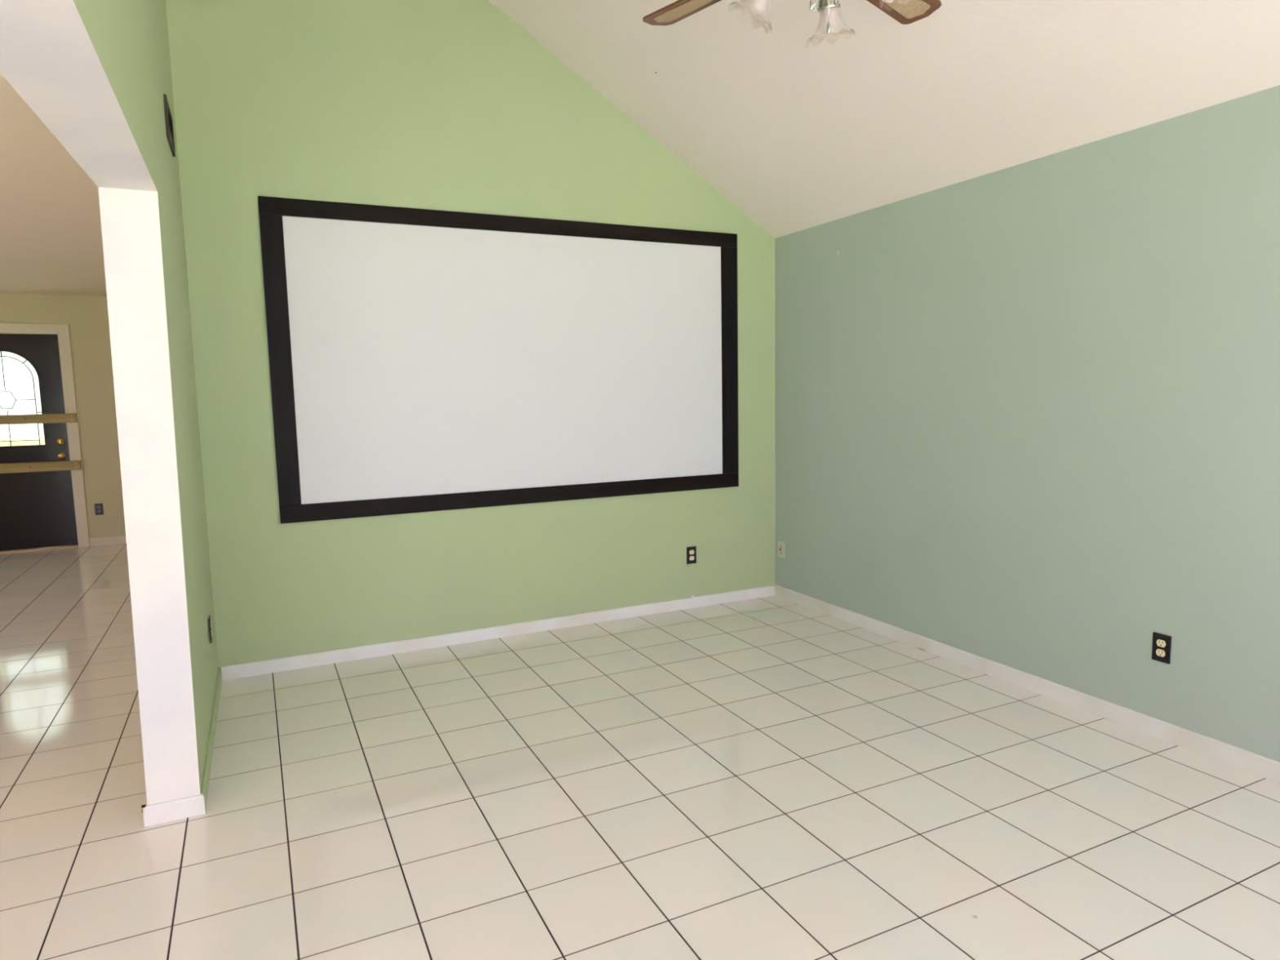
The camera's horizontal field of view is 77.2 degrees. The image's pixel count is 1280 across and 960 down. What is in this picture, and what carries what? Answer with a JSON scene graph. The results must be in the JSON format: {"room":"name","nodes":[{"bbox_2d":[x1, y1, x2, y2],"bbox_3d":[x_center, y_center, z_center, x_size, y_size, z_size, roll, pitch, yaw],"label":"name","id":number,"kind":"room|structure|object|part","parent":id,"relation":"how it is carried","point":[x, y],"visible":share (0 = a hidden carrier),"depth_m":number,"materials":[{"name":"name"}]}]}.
{"room":"empty living room","nodes":[
{"label":"empty living room","id":0,"kind":"room"},
{"bbox_2d":[0,72,106,296],"bbox_3d":[-4.010,-1.226,2.063,4.530,0.120,11.556,-4,7,-26],"label":"ceiling","id":1,"kind":"structure","parent":0,"point":[51,242],"depth_m":4.32,"materials":[{"name":"beige paint"}]},
{"bbox_2d":[0,293,125,539],"bbox_3d":[-6.377,-0.541,7.356,4.530,2.521,0.140,-4,7,-26],"label":"wall","id":2,"kind":"structure","parent":0,"point":[86,317],"depth_m":7.77,"materials":[{"name":"beige paint"}]},
{"bbox_2d":[0,413,77,424],"bbox_3d":[-5.919,-0.559,7.460,1.130,0.088,0.039,-4,7,-26],"label":"wooden bar","id":3,"kind":"object","parent":2,"relation":"attached to","point":[66,417],"visible":1,"depth_m":7.56,"materials":[{"name":"brown wood"}]},
{"bbox_2d":[0,332,78,554],"bbox_3d":[-5.935,-0.348,7.567,0.948,2.075,0.175,-4,7,-26],"label":"door","id":4,"kind":"structure","parent":2,"relation":"in","point":[37,508],"depth_m":7.66,"materials":[{"name":"black painted wood"},{"name":"glass"},{"name":"brass"}]},
{"bbox_3d":[-6.093,0.190,7.525,0.270,0.580,0.008,-4,7,-26],"label":"raised panel","id":5,"kind":"part","parent":4,"relation":"part of","materials":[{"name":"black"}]},
{"bbox_3d":[-5.935,-0.759,7.506,0.596,0.940,0.012,-4,7,-26],"label":"glass moulding","id":6,"kind":"part","parent":4,"relation":"part of","materials":[{"name":"black"}]},
{"bbox_3d":[-5.742,0.165,7.694,0.270,0.580,0.008,-4,7,-26],"label":"raised panel","id":7,"kind":"part","parent":4,"relation":"part of","materials":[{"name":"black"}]},
{"bbox_3d":[-5.559,-0.231,7.705,0.068,0.068,0.072,-4,7,-26],"label":"knob","id":8,"kind":"part","parent":4,"relation":"part of","materials":[{"name":"gold metal"}]},
{"bbox_2d":[0,460,81,473],"bbox_3d":[-5.910,-0.110,7.510,1.130,0.089,0.039,-4,7,-26],"label":"wooden bar","id":9,"kind":"object","parent":2,"relation":"attached to","point":[70,464],"visible":1,"depth_m":7.60,"materials":[{"name":"brown wood"}]},
{"bbox_2d":[0,323,89,546],"bbox_3d":[-5.911,-0.380,7.513,1.102,2.146,0.016,-4,7,-26],"label":"trim","id":10,"kind":"structure","parent":2,"relation":"attached to","point":[63,330],"depth_m":7.69,"materials":[{"name":"beige wood"}]},
{"bbox_2d":[93,503,103,515],"bbox_3d":[-5.312,0.287,7.878,0.070,0.112,0.009,-4,7,-26],"label":"wall outlet","id":11,"kind":"object","parent":2,"relation":"attached to","point":[99,510],"visible":1,"depth_m":7.88,"materials":[{"name":"black plastic"}]},
{"bbox_2d":[89,534,126,546],"bbox_3d":[-4.893,0.572,8.111,1.115,0.085,0.012,-4,7,-26],"label":"baseboard","id":12,"kind":"structure","parent":2,"relation":"attached to","point":[113,540],"depth_m":7.93,"materials":[{"name":"beige wood"}]},
{"bbox_2d":[0,0,217,804],"bbox_3d":[-0.931,-0.927,0.941,0.311,4.497,6.499,-4,7,-26],"label":"wall","id":13,"kind":"structure","parent":0,"point":[97,73],"depth_m":2.58,"materials":[{"name":"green paint"}]},
{"bbox_2d":[163,93,175,156],"bbox_3d":[-1.897,-1.424,3.236,0.010,0.155,0.300,-4,7,-26],"label":"air vent","id":14,"kind":"object","parent":13,"relation":"in","point":[168,117],"visible":1,"depth_m":3.18,"materials":[{"name":"brown metal"}]},
{"bbox_2d":[141,793,205,826],"bbox_3d":[-1.576,1.115,2.713,0.183,0.071,0.015,-4,7,-26],"label":"trim","id":15,"kind":"structure","parent":13,"relation":"attached to","point":[192,806],"depth_m":2.71,"materials":[{"name":"white paint"}]},
{"bbox_2d":[208,615,212,643],"bbox_3d":[-1.931,0.671,3.611,0.009,0.112,0.070,-4,7,-26],"label":"wall outlet","id":16,"kind":"object","parent":13,"relation":"attached to","point":[209,619],"visible":1,"depth_m":3.58,"materials":[{"name":"black plastic"}]},
{"bbox_2d":[200,666,222,808],"bbox_3d":[-1.811,1.044,3.405,0.011,0.069,1.440,-4,7,-25],"label":"baseboard","id":17,"kind":"structure","parent":13,"relation":"attached to","point":[206,771],"depth_m":3.23,"materials":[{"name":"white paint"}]},
{"bbox_2d":[165,0,775,675],"bbox_3d":[-0.674,-1.328,4.592,3.419,4.477,0.120,-4,7,-26],"label":"wall","id":18,"kind":"structure","parent":0,"point":[450,105],"depth_m":4.28,"materials":[{"name":"green paint"}]},
{"bbox_2d":[221,585,774,680],"bbox_3d":[-0.588,0.860,4.781,3.387,0.084,0.014,-4,7,-26],"label":"baseboard","id":19,"kind":"structure","parent":18,"relation":"attached to","point":[291,663],"depth_m":4.61,"materials":[{"name":"white paint"}]},
{"bbox_2d":[257,195,738,524],"bbox_3d":[-0.611,-0.673,4.612,2.764,1.620,0.019,-4,7,-26],"label":"projection screen","id":20,"kind":"object","parent":18,"relation":"attached to","point":[421,360],"visible":1,"depth_m":4.50,"materials":[{"name":"white fabric"}]},
{"bbox_2d":[686,546,696,564],"bbox_3d":[0.334,0.487,5.198,0.070,0.112,0.009,-4,7,-26],"label":"wall outlet","id":21,"kind":"object","parent":18,"relation":"attached to","point":[691,551],"visible":1,"depth_m":5.19,"materials":[{"name":"black plastic"}]},
{"bbox_2d":[0,543,1279,959],"bbox_3d":[-2.316,1.192,3.144,8.255,0.151,11.566,-4,7,-26],"label":"floor","id":22,"kind":"structure","parent":0,"point":[774,777],"depth_m":2.72,"materials":[{"name":"tile"}]},
{"bbox_2d":[488,0,1279,238],"bbox_3d":[0.721,-2.289,1.527,3.679,2.376,6.649,-4,7,-26],"label":"ceiling","id":23,"kind":"structure","parent":0,"point":[797,133],"depth_m":3.59,"materials":[{"name":"white paint"}]},
{"bbox_2d":[642,0,941,41],"bbox_3d":[0.493,-1.774,2.244,0.993,1.017,0.993,-1,6,1],"label":"ceiling fan","id":24,"kind":"object","parent":23,"relation":"hanging from","point":[830,24],"visible":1,"depth_m":2.60,"materials":[{"name":"brown metal"}]},
{"bbox_3d":[0.202,-1.545,2.578,0.141,0.006,0.473,-19,17,-41],"label":"blade","id":25,"kind":"part","parent":24,"relation":"part of","materials":[{"name":"brown wood"}]},
{"bbox_3d":[0.180,-1.544,2.602,0.083,0.002,0.346,-19,17,-41],"label":"cane panel","id":26,"kind":"part","parent":24,"relation":"part of","materials":[{"name":"beige wicker"}]},
{"bbox_3d":[0.332,-1.401,2.379,0.120,0.115,0.117,-4,7,-26],"label":"lamp shade","id":27,"kind":"part","parent":24,"relation":"part of","materials":[{"name":"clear glass"}]},
{"bbox_3d":[0.482,-1.389,2.255,0.010,0.130,0.010,-4,7,-26],"label":"pull chain","id":28,"kind":"part","parent":24,"relation":"part of","materials":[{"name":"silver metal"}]},
{"bbox_3d":[0.534,-1.361,2.267,0.010,0.190,0.010,-4,7,-26],"label":"pull chain","id":29,"kind":"part","parent":24,"relation":"part of","materials":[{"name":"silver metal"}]},
{"bbox_3d":[0.577,-1.376,2.428,0.125,0.101,0.125,-4,7,-26],"label":"lamp shade","id":30,"kind":"part","parent":24,"relation":"part of","materials":[{"name":"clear glass"}]},
{"bbox_3d":[0.713,-1.370,2.171,0.123,0.114,0.115,-4,7,-26],"label":"lamp shade","id":31,"kind":"part","parent":24,"relation":"part of","materials":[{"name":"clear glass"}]},
{"bbox_3d":[0.805,-1.555,2.566,0.473,0.006,0.141,-7,0,-44],"label":"blade","id":32,"kind":"part","parent":24,"relation":"part of","materials":[{"name":"brown wood"}]},
{"bbox_3d":[0.828,-1.555,2.588,0.346,0.002,0.083,-7,0,-44],"label":"cane panel","id":33,"kind":"part","parent":24,"relation":"part of","materials":[{"name":"beige wicker"}]},
{"bbox_2d":[774,84,1279,761],"bbox_3d":[2.364,-0.120,2.552,0.122,2.410,6.649,-4,7,-26],"label":"wall","id":34,"kind":"structure","parent":0,"point":[1027,414],"depth_m":3.47,"materials":[{"name":"green paint"}]},
{"bbox_2d":[777,541,784,558],"bbox_3d":[0.951,0.472,5.420,0.015,0.104,0.070,-4,7,-26],"label":"cable plate","id":35,"kind":"object","parent":34,"relation":"attached to","point":[780,544],"visible":1,"depth_m":5.42,"materials":[{"name":"beige plastic"}]},
{"bbox_2d":[774,584,1279,783],"bbox_3d":[2.322,1.042,2.659,0.017,0.078,6.367,-4,7,-26],"label":"baseboard","id":36,"kind":"structure","parent":34,"relation":"attached to","point":[1265,767],"depth_m":3.54,"materials":[{"name":"white paint"}]},
{"bbox_2d":[1151,631,1171,664],"bbox_3d":[2.055,0.662,3.164,0.009,0.112,0.070,-4,7,-26],"label":"wall outlet","id":37,"kind":"object","parent":34,"relation":"attached to","point":[1162,643],"visible":1,"depth_m":3.16,"materials":[{"name":"black plastic"}]},
{"bbox_2d":[1155,648,1164,657],"bbox_3d":[2.054,0.682,3.165,0.004,0.027,0.034,-4,7,-26],"label":"receptacle","id":38,"kind":"object","parent":37,"relation":"attached to","point":[1159,652],"depth_m":3.16,"materials":[{"name":"beige plastic"}]},
{"bbox_2d":[1156,639,1165,647],"bbox_3d":[2.053,0.643,3.161,0.004,0.027,0.034,-4,7,-26],"label":"receptacle","id":39,"kind":"object","parent":37,"relation":"attached to","point":[1160,642],"depth_m":3.16,"materials":[{"name":"beige plastic"}]},
{"label":"outside","id":40,"kind":"structure","parent":0,"visible":0},
{"bbox_3d":[-1.122,1.337,2.587,60.000,0.240,80.000,-4,7,-26],"label":"ground","id":41,"kind":"structure","parent":40,"visible":0},
{"bbox_2d":[0,435,44,446],"bbox_3d":[-7.604,-0.076,10.681,4.342,1.030,0.190,-4,7,-26],"label":"wall","id":42,"kind":"structure","parent":41,"relation":"on","point":[42,437],"depth_m":10.36,"materials":[{"name":"beige brick"}]}
]}

